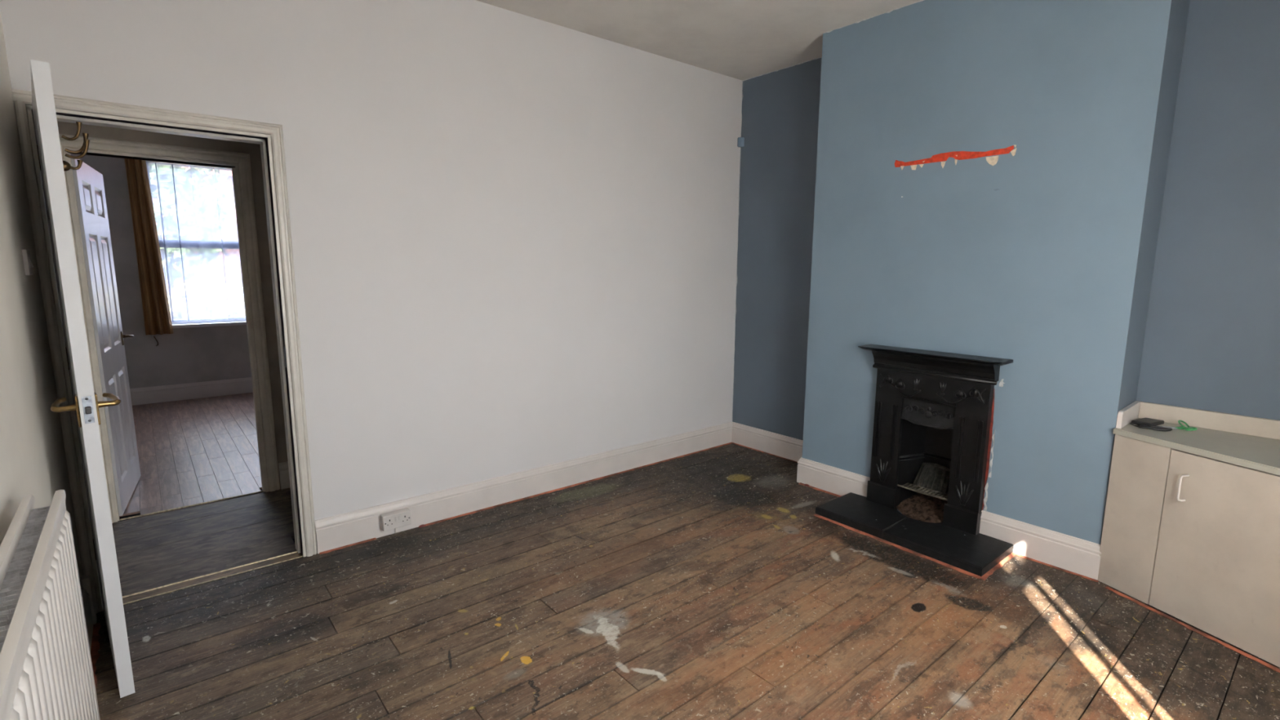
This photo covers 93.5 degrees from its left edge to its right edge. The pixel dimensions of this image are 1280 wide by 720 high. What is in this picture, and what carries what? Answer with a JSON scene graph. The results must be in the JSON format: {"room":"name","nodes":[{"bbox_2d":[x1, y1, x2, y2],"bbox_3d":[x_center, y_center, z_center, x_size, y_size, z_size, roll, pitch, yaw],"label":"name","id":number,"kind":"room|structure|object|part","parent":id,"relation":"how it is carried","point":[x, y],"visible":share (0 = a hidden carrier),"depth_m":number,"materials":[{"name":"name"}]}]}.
{"room":"living room","nodes":[
{"label":"living room","id":0,"kind":"room"},
{"bbox_2d":[0,12,82,585],"bbox_3d":[-1.040,-0.067,0.695,0.150,2.890,4.320,-7,11,-39],"label":"wall","id":1,"kind":"structure","parent":0,"point":[33,461],"depth_m":1.87,"materials":[{"name":"white paint"}]},
{"bbox_2d":[21,248,34,275],"bbox_3d":[-2.064,-0.330,2.036,0.020,0.086,0.086,-7,11,-39],"label":"light switch","id":2,"kind":"object","parent":1,"relation":"attached to","point":[28,264],"visible":1,"depth_m":2.01,"materials":[{"name":"white plastic"}]},
{"bbox_2d":[29,258,34,267],"bbox_3d":[-2.060,-0.329,2.040,0.008,0.032,0.012,-7,11,-39],"label":"rocker switch","id":3,"kind":"object","parent":2,"relation":"attached to","point":[31,264],"depth_m":2.04,"materials":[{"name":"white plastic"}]},
{"bbox_2d":[0,489,100,719],"bbox_3d":[-0.915,0.859,0.883,0.104,0.903,1.718,-7,11,-39],"label":"radiator","id":4,"kind":"object","parent":1,"relation":"attached to","point":[46,670],"visible":1,"depth_m":1.12,"materials":[{"name":"metal"}]},
{"bbox_3d":[-0.907,0.765,0.835,0.022,0.703,1.660,-7,11,-39],"label":"panel","id":5,"kind":"part","parent":4,"relation":"part of","materials":[{"name":"metal"}]},
{"bbox_2d":[80,574,97,651],"bbox_3d":[-1.009,1.196,0.987,0.030,0.205,3.815,-7,11,-39],"label":"baseboard","id":6,"kind":"structure","parent":1,"relation":"attached to","point":[86,589],"depth_m":2.38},
{"bbox_2d":[70,153,251,404],"bbox_3d":[-4.332,-1.046,6.847,4.000,2.890,0.250,-7,11,-39],"label":"wall","id":7,"kind":"structure","parent":0,"point":[187,355],"depth_m":6.22,"materials":[{"name":"grey paint"}]},
{"bbox_2d":[129,377,253,405],"bbox_3d":[-4.253,0.264,6.946,4.000,0.172,0.020,-7,11,-39],"label":"baseboard","id":8,"kind":"structure","parent":7,"relation":"attached to","point":[147,395],"depth_m":6.46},
{"bbox_2d":[146,161,246,328],"bbox_3d":[-4.311,-1.270,6.726,1.820,1.730,0.165,-7,11,-39],"label":"window","id":9,"kind":"structure","parent":7,"relation":"in","point":[184,324],"depth_m":6.51,"materials":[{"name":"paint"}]},
{"bbox_2d":[145,160,231,168],"bbox_3d":[-4.300,-2.090,6.606,1.800,0.030,0.062,-7,11,-39],"label":"track","id":10,"kind":"object","parent":9,"relation":"attached to","point":[145,160],"visible":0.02,"depth_m":6.25,"materials":[{"name":"paint"}]},
{"bbox_3d":[-4.350,-0.476,6.891,1.780,0.050,0.060,-7,11,-39],"label":"frame rail","id":11,"kind":"part","parent":9,"relation":"part of","materials":[{"name":"paint"}]},
{"bbox_3d":[-4.300,-0.428,6.838,1.820,0.032,0.115,-7,11,-39],"label":"sill","id":12,"kind":"part","parent":9,"relation":"part of","materials":[{"name":"paint"}]},
{"bbox_3d":[-4.261,-2.185,6.497,2.120,0.020,0.095,-7,11,-39],"label":"curtain rod","id":13,"kind":"object","parent":7,"relation":"attached to","visible":0},
{"bbox_2d":[124,158,173,334],"bbox_3d":[-4.925,-1.172,6.043,0.224,1.840,0.079,-7,11,-39],"label":"curtain","id":14,"kind":"object","parent":13,"relation":"hanging from","point":[156,310],"visible":0.93,"depth_m":6.05,"materials":[{"name":"orange fabric"}]},
{"bbox_2d":[57,121,288,521],"bbox_3d":[-2.361,-0.549,3.733,3.000,2.890,0.100,-7,11,-39],"label":"wall","id":15,"kind":"structure","parent":0,"point":[65,128],"depth_m":3.64,"materials":[{"name":"white paint"}]},
{"bbox_2d":[71,158,141,515],"bbox_3d":[-3.191,-0.137,3.614,0.165,1.979,0.790,-5,11,-33],"label":"door","id":16,"kind":"structure","parent":15,"relation":"in","point":[109,336],"depth_m":3.54,"materials":[{"name":"paint"}]},
{"bbox_3d":[-3.093,-0.904,3.351,0.035,0.180,0.240,-5,11,-33],"label":"panel","id":17,"kind":"part","parent":16,"relation":"part of","materials":[{"name":"paint"}]},
{"bbox_3d":[-3.280,-0.949,3.631,0.035,0.180,0.240,-5,11,-33],"label":"panel","id":18,"kind":"part","parent":16,"relation":"part of","materials":[{"name":"paint"}]},
{"bbox_3d":[-3.096,-0.381,3.432,0.035,0.670,0.240,-5,11,-33],"label":"panel","id":19,"kind":"part","parent":16,"relation":"part of","materials":[{"name":"paint"}]},
{"bbox_3d":[-3.283,-0.426,3.713,0.035,0.670,0.240,-5,11,-33],"label":"panel","id":20,"kind":"part","parent":16,"relation":"part of","materials":[{"name":"paint"}]},
{"bbox_3d":[-3.100,0.400,3.554,0.035,0.620,0.240,-5,11,-33],"label":"panel","id":21,"kind":"part","parent":16,"relation":"part of","materials":[{"name":"paint"}]},
{"bbox_3d":[-3.357,-0.142,3.908,0.007,0.090,0.042,-5,11,-33],"label":"handle plate","id":22,"kind":"part","parent":16,"relation":"part of","materials":[{"name":"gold metal"}]},
{"bbox_3d":[-3.287,0.355,3.834,0.035,0.620,0.240,-5,11,-33],"label":"panel","id":23,"kind":"part","parent":16,"relation":"part of","materials":[{"name":"paint"}]},
{"bbox_3d":[-3.304,-0.153,3.882,0.060,0.029,0.121,-5,11,-33],"label":"lever","id":24,"kind":"part","parent":16,"relation":"part of","materials":[{"name":"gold metal"}]},
{"bbox_2d":[58,133,279,523],"bbox_3d":[-2.694,-0.160,3.500,0.878,2.089,0.124,-7,11,-39],"label":"trim","id":25,"kind":"structure","parent":15,"relation":"attached to","point":[242,173],"depth_m":3.57,"materials":[{"name":"white wood"}]},
{"bbox_3d":[-2.969,-0.116,3.210,0.079,2.089,0.024,-7,11,-39],"label":"moulding","id":26,"kind":"part","parent":25,"relation":"part of","materials":[{"name":"white wood"}]},
{"bbox_3d":[-2.656,-1.146,3.307,0.878,0.079,0.024,-7,11,-39],"label":"head moulding","id":27,"kind":"part","parent":25,"relation":"part of","materials":[{"name":"white wood"}]},
{"bbox_3d":[-2.355,-0.191,3.715,0.079,2.089,0.024,-7,11,-39],"label":"moulding","id":28,"kind":"part","parent":25,"relation":"part of","materials":[{"name":"white wood"}]},
{"bbox_2d":[278,461,289,488],"bbox_3d":[-1.790,0.686,4.333,1.395,0.172,0.020,-7,11,-39],"label":"baseboard","id":29,"kind":"structure","parent":15,"relation":"attached to","point":[283,467],"depth_m":3.90,"materials":[{"name":"white wood"}]},
{"bbox_2d":[0,0,742,605],"bbox_3d":[-0.796,-0.518,3.593,3.975,2.890,0.120,-7,11,-39],"label":"wall","id":30,"kind":"structure","parent":0,"point":[514,235],"depth_m":3.33,"materials":[{"name":"white paint"}]},
{"bbox_2d":[30,59,134,697],"bbox_3d":[-1.975,0.095,2.129,0.167,1.997,0.768,-8,12,-44],"label":"door","id":31,"kind":"structure","parent":30,"relation":"in","point":[86,406],"depth_m":1.88,"materials":[{"name":"paint"}]},
{"bbox_3d":[-2.082,-0.713,2.118,0.037,0.198,0.220,-8,12,-44],"label":"panel","id":32,"kind":"part","parent":31,"relation":"part of","materials":[{"name":"paint"}]},
{"bbox_3d":[-1.857,-0.677,1.893,0.037,0.198,0.220,-8,12,-44],"label":"panel","id":33,"kind":"part","parent":31,"relation":"part of","materials":[{"name":"paint"}]},
{"bbox_3d":[-2.085,-0.181,2.201,0.037,0.670,0.220,-8,12,-44],"label":"panel","id":34,"kind":"part","parent":31,"relation":"part of","materials":[{"name":"paint"}]},
{"bbox_3d":[-1.861,-0.144,1.976,0.037,0.670,0.220,-8,12,-44],"label":"panel","id":35,"kind":"part","parent":31,"relation":"part of","materials":[{"name":"paint"}]},
{"bbox_3d":[-1.823,0.141,1.903,0.060,0.029,0.121,-8,12,-44],"label":"lever","id":36,"kind":"part","parent":31,"relation":"part of","materials":[{"name":"gold metal"}]},
{"bbox_2d":[57,121,89,171],"bbox_3d":[-1.725,-0.649,1.838,0.075,0.147,0.058,-7,11,-39],"label":"coat hook","id":37,"kind":"object","parent":31,"relation":"attached to","point":[66,165],"visible":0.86,"depth_m":1.84,"materials":[{"name":"gold metal"}]},
{"bbox_3d":[-1.713,-0.691,1.817,0.053,0.056,0.015,-5,10,-30],"label":"arm","id":38,"kind":"part","parent":37,"relation":"part of","materials":[{"name":"gold metal"}]},
{"bbox_3d":[-1.734,-0.598,1.846,0.044,0.031,0.016,-7,11,-39],"label":"arm","id":39,"kind":"part","parent":37,"relation":"part of","materials":[{"name":"gold metal"}]},
{"bbox_3d":[-1.730,-0.666,1.851,0.015,0.066,0.061,6,11,33],"label":"arm","id":40,"kind":"part","parent":37,"relation":"part of","materials":[{"name":"gold metal"}]},
{"bbox_3d":[-1.712,-0.643,1.834,0.062,0.061,0.015,-6,11,-36],"label":"arm","id":41,"kind":"part","parent":37,"relation":"part of","materials":[{"name":"gold metal"}]},
{"bbox_3d":[-1.766,0.160,1.893,0.007,0.100,0.042,-8,12,-44],"label":"handle plate","id":42,"kind":"part","parent":31,"relation":"part of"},
{"bbox_3d":[-1.711,0.154,1.868,0.023,0.085,0.002,-8,12,-44],"label":"latch plate","id":43,"kind":"part","parent":31,"relation":"part of","materials":[{"name":"metal"}]},
{"bbox_3d":[-2.090,0.600,2.323,0.037,0.620,0.220,-8,12,-44],"label":"panel","id":44,"kind":"part","parent":31,"relation":"part of","materials":[{"name":"paint"}]},
{"bbox_3d":[-1.865,0.636,2.098,0.037,0.620,0.220,-8,12,-44],"label":"panel","id":45,"kind":"part","parent":31,"relation":"part of","materials":[{"name":"paint"}]},
{"bbox_3d":[-1.734,0.155,1.924,0.007,0.100,0.042,-8,12,-44],"label":"handle plate","id":46,"kind":"part","parent":31,"relation":"part of","materials":[{"name":"gold metal"}]},
{"bbox_3d":[-1.746,0.130,1.978,0.060,0.029,0.121,-8,12,-44],"label":"lever","id":47,"kind":"part","parent":31,"relation":"part of","materials":[{"name":"gold metal"}]},
{"bbox_2d":[11,88,317,613],"bbox_3d":[-1.989,-0.011,2.656,0.857,2.063,0.144,-7,11,-39],"label":"trim","id":48,"kind":"structure","parent":30,"relation":"attached to","point":[22,100],"depth_m":2.51,"materials":[{"name":"paint"}]},
{"bbox_3d":[-2.263,0.044,2.354,0.044,2.044,0.024,-7,11,-39],"label":"moulding","id":49,"kind":"part","parent":48,"relation":"part of","materials":[{"name":"white wood"}]},
{"bbox_3d":[-1.945,-0.991,2.456,0.857,0.063,0.024,-7,11,-39],"label":"head moulding","id":50,"kind":"part","parent":48,"relation":"part of","materials":[{"name":"white wood"}]},
{"bbox_3d":[-1.692,-0.016,2.871,0.003,0.100,0.026,-7,11,-39],"label":"strike plate","id":51,"kind":"part","parent":48,"relation":"part of","materials":[{"name":"metal"}]},
{"bbox_3d":[-1.645,-0.041,2.861,0.063,2.063,0.024,-7,11,-39],"label":"moulding","id":52,"kind":"part","parent":48,"relation":"part of","materials":[{"name":"white wood"}]},
{"bbox_2d":[380,507,411,533],"bbox_3d":[-1.312,0.880,3.243,0.147,0.126,0.054,-7,11,-39],"label":"wall socket","id":53,"kind":"object","parent":30,"relation":"attached to","point":[401,517],"visible":1,"depth_m":3.22,"materials":[{"name":"white plastic"}]},
{"bbox_2d":[315,422,732,554],"bbox_3d":[-0.429,0.744,4.013,3.117,0.172,0.020,-7,11,-39],"label":"baseboard","id":54,"kind":"structure","parent":30,"relation":"attached to","point":[341,530],"depth_m":3.69,"materials":[{"name":"white wood"}]},
{"bbox_2d":[737,137,744,146],"bbox_3d":[0.774,-1.671,4.621,0.042,0.068,0.042,-7,11,-39],"label":"sensor","id":55,"kind":"object","parent":30,"relation":"attached to","point":[740,142],"visible":1,"depth_m":4.61,"materials":[{"name":"blue paint"}]},
{"bbox_2d":[93,392,1279,719],"bbox_3d":[-1.272,0.873,3.885,4.600,0.066,8.630,-7,11,-39],"label":"floor","id":56,"kind":"structure","parent":0,"point":[708,584],"depth_m":2.50,"materials":[{"name":"brown wood"}]},
{"bbox_2d":[90,622,101,688],"bbox_3d":[-1.303,1.234,1.381,0.028,0.005,2.780,-7,11,-39],"label":"painted floor edge","id":57,"kind":"object","parent":56,"relation":"on","point":[95,648],"visible":0.59,"depth_m":2.28,"materials":[{"name":"paint"}]},
{"bbox_2d":[319,537,376,554],"bbox_3d":[-1.507,0.962,3.116,0.270,0.005,0.020,-7,11,-39],"label":"painted floor edge","id":58,"kind":"object","parent":56,"relation":"on","point":[372,539],"visible":1,"depth_m":3.11,"materials":[{"name":"paint"}]},
{"bbox_2d":[424,442,732,526],"bbox_3d":[-0.226,0.805,4.167,2.579,0.005,0.022,-7,11,-39],"label":"painted floor edge","id":59,"kind":"object","parent":56,"relation":"on","point":[668,460],"visible":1,"depth_m":3.94,"materials":[{"name":"paint"}]},
{"bbox_2d":[732,442,797,462],"bbox_3d":[1.042,0.738,4.646,0.014,0.005,0.877,-7,11,-39],"label":"painted floor edge","id":60,"kind":"object","parent":56,"relation":"on","point":[732,442],"visible":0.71,"depth_m":4.72,"materials":[{"name":"red paint"}]},
{"bbox_2d":[798,482,841,497],"bbox_3d":[1.192,0.852,3.918,0.024,0.005,0.369,-7,11,-39],"label":"painted floor edge","id":61,"kind":"object","parent":56,"relation":"on","point":[801,483],"visible":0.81,"depth_m":3.92,"materials":[{"name":"red paint"}]},
{"bbox_2d":[813,513,981,578],"bbox_3d":[1.311,0.966,3.184,0.020,0.008,0.918,-7,11,-38],"label":"painted floor edge","id":62,"kind":"object","parent":56,"relation":"on","point":[921,555],"visible":1,"depth_m":3.11,"materials":[{"name":"red paint"}]},
{"bbox_2d":[815,492,1013,576],"bbox_3d":[1.470,0.926,3.311,0.413,0.051,0.922,-7,11,-39],"label":"hearth","id":63,"kind":"object","parent":56,"relation":"on","point":[978,554],"visible":0.94,"depth_m":3.19,"materials":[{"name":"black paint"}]},
{"bbox_2d":[857,344,1013,535],"bbox_3d":[1.631,0.418,3.388,0.319,0.946,0.766,-7,11,-39],"label":"fireplace","id":64,"kind":"object","parent":63,"relation":"on","point":[933,409],"visible":1,"depth_m":3.37,"materials":[{"name":"black metal"}]},
{"bbox_3d":[1.595,0.570,3.535,0.192,0.033,0.015,-3,10,-21],"label":"cheek moulding","id":65,"kind":"part","parent":64,"relation":"part of","materials":[{"name":"metal"}]},
{"bbox_2d":[901,399,955,429],"bbox_3d":[1.607,0.303,3.349,0.032,0.140,0.294,-7,11,-39],"label":"hood","id":66,"kind":"object","parent":64,"relation":"attached to","point":[939,415],"depth_m":3.33,"materials":[{"name":"metal"}]},
{"bbox_2d":[857,344,1013,365],"bbox_3d":[1.568,-0.030,3.262,0.147,0.023,0.766,-7,11,-39],"label":"mantel shelf","id":67,"kind":"object","parent":64,"relation":"attached to","point":[943,357],"depth_m":3.21,"materials":[{"name":"black metal"}]},
{"bbox_3d":[1.590,0.025,3.290,0.088,0.094,0.652,-7,11,-39],"label":"cornice","id":68,"kind":"part","parent":64,"relation":"part of","materials":[{"name":"black metal"}]},
{"bbox_3d":[1.738,0.567,3.501,0.015,0.015,0.180,-7,11,-39],"label":"moulding","id":69,"kind":"part","parent":64,"relation":"part of","materials":[{"name":"metal"}]},
{"bbox_2d":[980,551,1017,580],"bbox_3d":[1.759,1.006,2.947,0.402,0.008,0.020,-7,11,-39],"label":"painted floor edge","id":70,"kind":"object","parent":56,"relation":"on","point":[1012,554],"visible":1,"depth_m":2.94,"materials":[{"name":"paint"}]},
{"bbox_2d":[1016,554,1098,582],"bbox_3d":[2.025,1.011,2.933,0.017,0.005,0.338,-7,11,-39],"label":"painted floor edge","id":71,"kind":"object","parent":56,"relation":"on","point":[1018,555],"visible":1,"depth_m":2.93,"materials":[{"name":"red paint"}]},
{"bbox_2d":[1097,434,1279,667],"bbox_3d":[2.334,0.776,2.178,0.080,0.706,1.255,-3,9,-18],"label":"base cabinet","id":72,"kind":"object","parent":56,"relation":"on","point":[1194,539],"visible":0.98,"depth_m":2.43,"materials":[{"name":"paint"}]},
{"bbox_3d":[2.181,0.697,2.666,0.022,0.702,0.222,-3,9,-18],"label":"fixed panel","id":73,"kind":"part","parent":72,"relation":"part of","materials":[{"name":"paint"}]},
{"bbox_3d":[2.211,0.522,2.453,0.036,0.114,0.010,0,9,-4],"label":"door handle","id":74,"kind":"part","parent":72,"relation":"part of","materials":[{"name":"white metal"}]},
{"bbox_2d":[1112,400,1279,475],"bbox_3d":[2.493,0.364,2.183,0.814,0.104,1.278,-7,11,-39],"label":"countertop","id":75,"kind":"structure","parent":72,"relation":"on","point":[1248,442],"depth_m":2.59,"materials":[{"name":"paint"}]},
{"bbox_2d":[1131,417,1164,426],"bbox_3d":[2.323,0.284,2.755,0.120,0.020,0.076,-4,10,-25],"label":"flat device","id":76,"kind":"object","parent":75,"relation":"on","point":[1148,422],"visible":1,"depth_m":2.74,"materials":[{"name":"black plastic"}]},
{"bbox_3d":[2.323,0.285,2.756,0.120,0.016,0.076,-4,8,-25],"label":"casing","id":77,"kind":"part","parent":76,"relation":"part of","materials":[{"name":"black plastic"}]},
{"bbox_3d":[2.323,0.276,2.755,0.114,0.002,0.070,-4,8,-25],"label":"screen glass","id":78,"kind":"part","parent":76,"relation":"part of","materials":[{"name":"black glass"}]},
{"bbox_2d":[1137,424,1172,431],"bbox_3d":[2.295,0.302,2.684,0.116,0.016,0.048,7,11,35],"label":"cable","id":79,"kind":"object","parent":75,"relation":"on","point":[1153,427],"visible":1,"depth_m":2.68,"materials":[{"name":"plastic"}]},
{"bbox_2d":[1160,420,1197,431],"bbox_3d":[2.412,0.294,2.693,0.105,0.032,0.088,0,9,0],"label":"scissors","id":80,"kind":"object","parent":75,"relation":"on","point":[1182,427],"visible":1,"depth_m":2.70,"materials":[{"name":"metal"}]},
{"bbox_3d":[2.309,0.760,2.272,0.024,0.696,0.611,-3,9,-18],"label":"cupboard door","id":81,"kind":"part","parent":72,"relation":"part of","materials":[{"name":"paint"}]},
{"bbox_2d":[1105,586,1279,672],"bbox_3d":[2.301,1.120,2.247,0.020,0.005,1.084,-3,9,-18],"label":"painted floor edge","id":82,"kind":"object","parent":56,"relation":"on","point":[1162,614],"visible":1,"depth_m":2.42,"materials":[{"name":"red paint"}]},
{"bbox_2d":[475,0,921,80],"bbox_3d":[0.555,-1.748,1.767,4.275,0.120,4.320,-7,11,-39],"label":"ceiling","id":83,"kind":"structure","parent":0,"point":[742,40],"depth_m":3.51,"materials":[{"name":"white paint"}]},
{"bbox_2d":[802,0,1190,544],"bbox_3d":[1.761,-0.466,3.356,0.351,2.890,1.647,-7,11,-39],"label":"wall","id":84,"kind":"structure","parent":0,"point":[1049,272],"depth_m":2.99,"materials":[{"name":"blue paint"}]},
{"bbox_2d":[796,457,870,497],"bbox_3d":[1.243,0.775,3.877,0.020,0.172,0.538,-7,11,-39],"label":"baseboard","id":85,"kind":"structure","parent":84,"relation":"attached to","point":[824,477],"depth_m":3.88,"materials":[{"name":"white wood"}]},
{"bbox_2d":[823,0,924,33],"bbox_3d":[1.631,-1.874,3.026,0.002,0.008,1.640,-7,11,-39],"label":"trim","id":86,"kind":"structure","parent":84,"relation":"attached to","point":[922,0],"depth_m":3.40,"materials":[{"name":"paint"}]},
{"bbox_2d":[894,144,1016,169],"bbox_3d":[1.627,-1.041,3.155,0.002,0.095,0.617,-7,11,-39],"label":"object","id":87,"kind":"structure","parent":84,"relation":"attached to","point":[959,155],"depth_m":3.12,"materials":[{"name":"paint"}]},
{"bbox_2d":[982,388,994,510],"bbox_3d":[1.822,0.474,3.143,0.002,0.660,0.015,-7,11,-39],"label":"paint","id":88,"kind":"object","parent":84,"relation":"attached to","point":[993,406],"visible":1,"depth_m":3.14,"materials":[{"name":"red paint"}]},
{"bbox_2d":[983,378,1004,511],"bbox_3d":[1.834,0.446,3.124,0.002,0.710,0.045,-7,11,-39],"label":"flakes","id":89,"kind":"object","parent":84,"relation":"attached to","point":[1001,384],"visible":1,"depth_m":3.14,"materials":[{"name":"paint"}]},
{"bbox_2d":[979,510,1101,580],"bbox_3d":[1.977,0.915,3.005,0.020,0.172,0.532,-7,11,-39],"label":"baseboard","id":90,"kind":"structure","parent":84,"relation":"attached to","point":[1066,552],"depth_m":2.97,"materials":[{"name":"white wood"}]},
{"bbox_2d":[732,0,1279,439],"bbox_3d":[2.123,-0.454,3.295,0.174,2.890,4.320,-7,11,-39],"label":"wall","id":91,"kind":"structure","parent":0,"point":[1211,341],"depth_m":2.72,"materials":[{"name":"blue paint"}]},
{"bbox_2d":[732,81,742,411],"bbox_3d":[0.774,-0.806,4.783,0.001,2.670,0.010,-7,11,-39],"label":"trim","id":92,"kind":"structure","parent":91,"relation":"attached to","point":[742,82],"depth_m":4.77,"materials":[{"name":"blue paint"}]},
{"bbox_2d":[731,422,803,462],"bbox_3d":[1.055,0.654,4.644,0.020,0.172,0.937,-7,11,-39],"label":"baseboard","id":93,"kind":"structure","parent":91,"relation":"attached to","point":[782,446],"depth_m":4.70,"materials":[{"name":"white wood"}]},
{"bbox_2d":[742,57,822,81],"bbox_3d":[1.076,-2.063,4.229,0.002,0.011,0.930,-7,11,-39],"label":"trim","id":94,"kind":"structure","parent":91,"relation":"attached to","point":[819,57],"depth_m":4.30,"materials":[{"name":"paint"}]}
]}

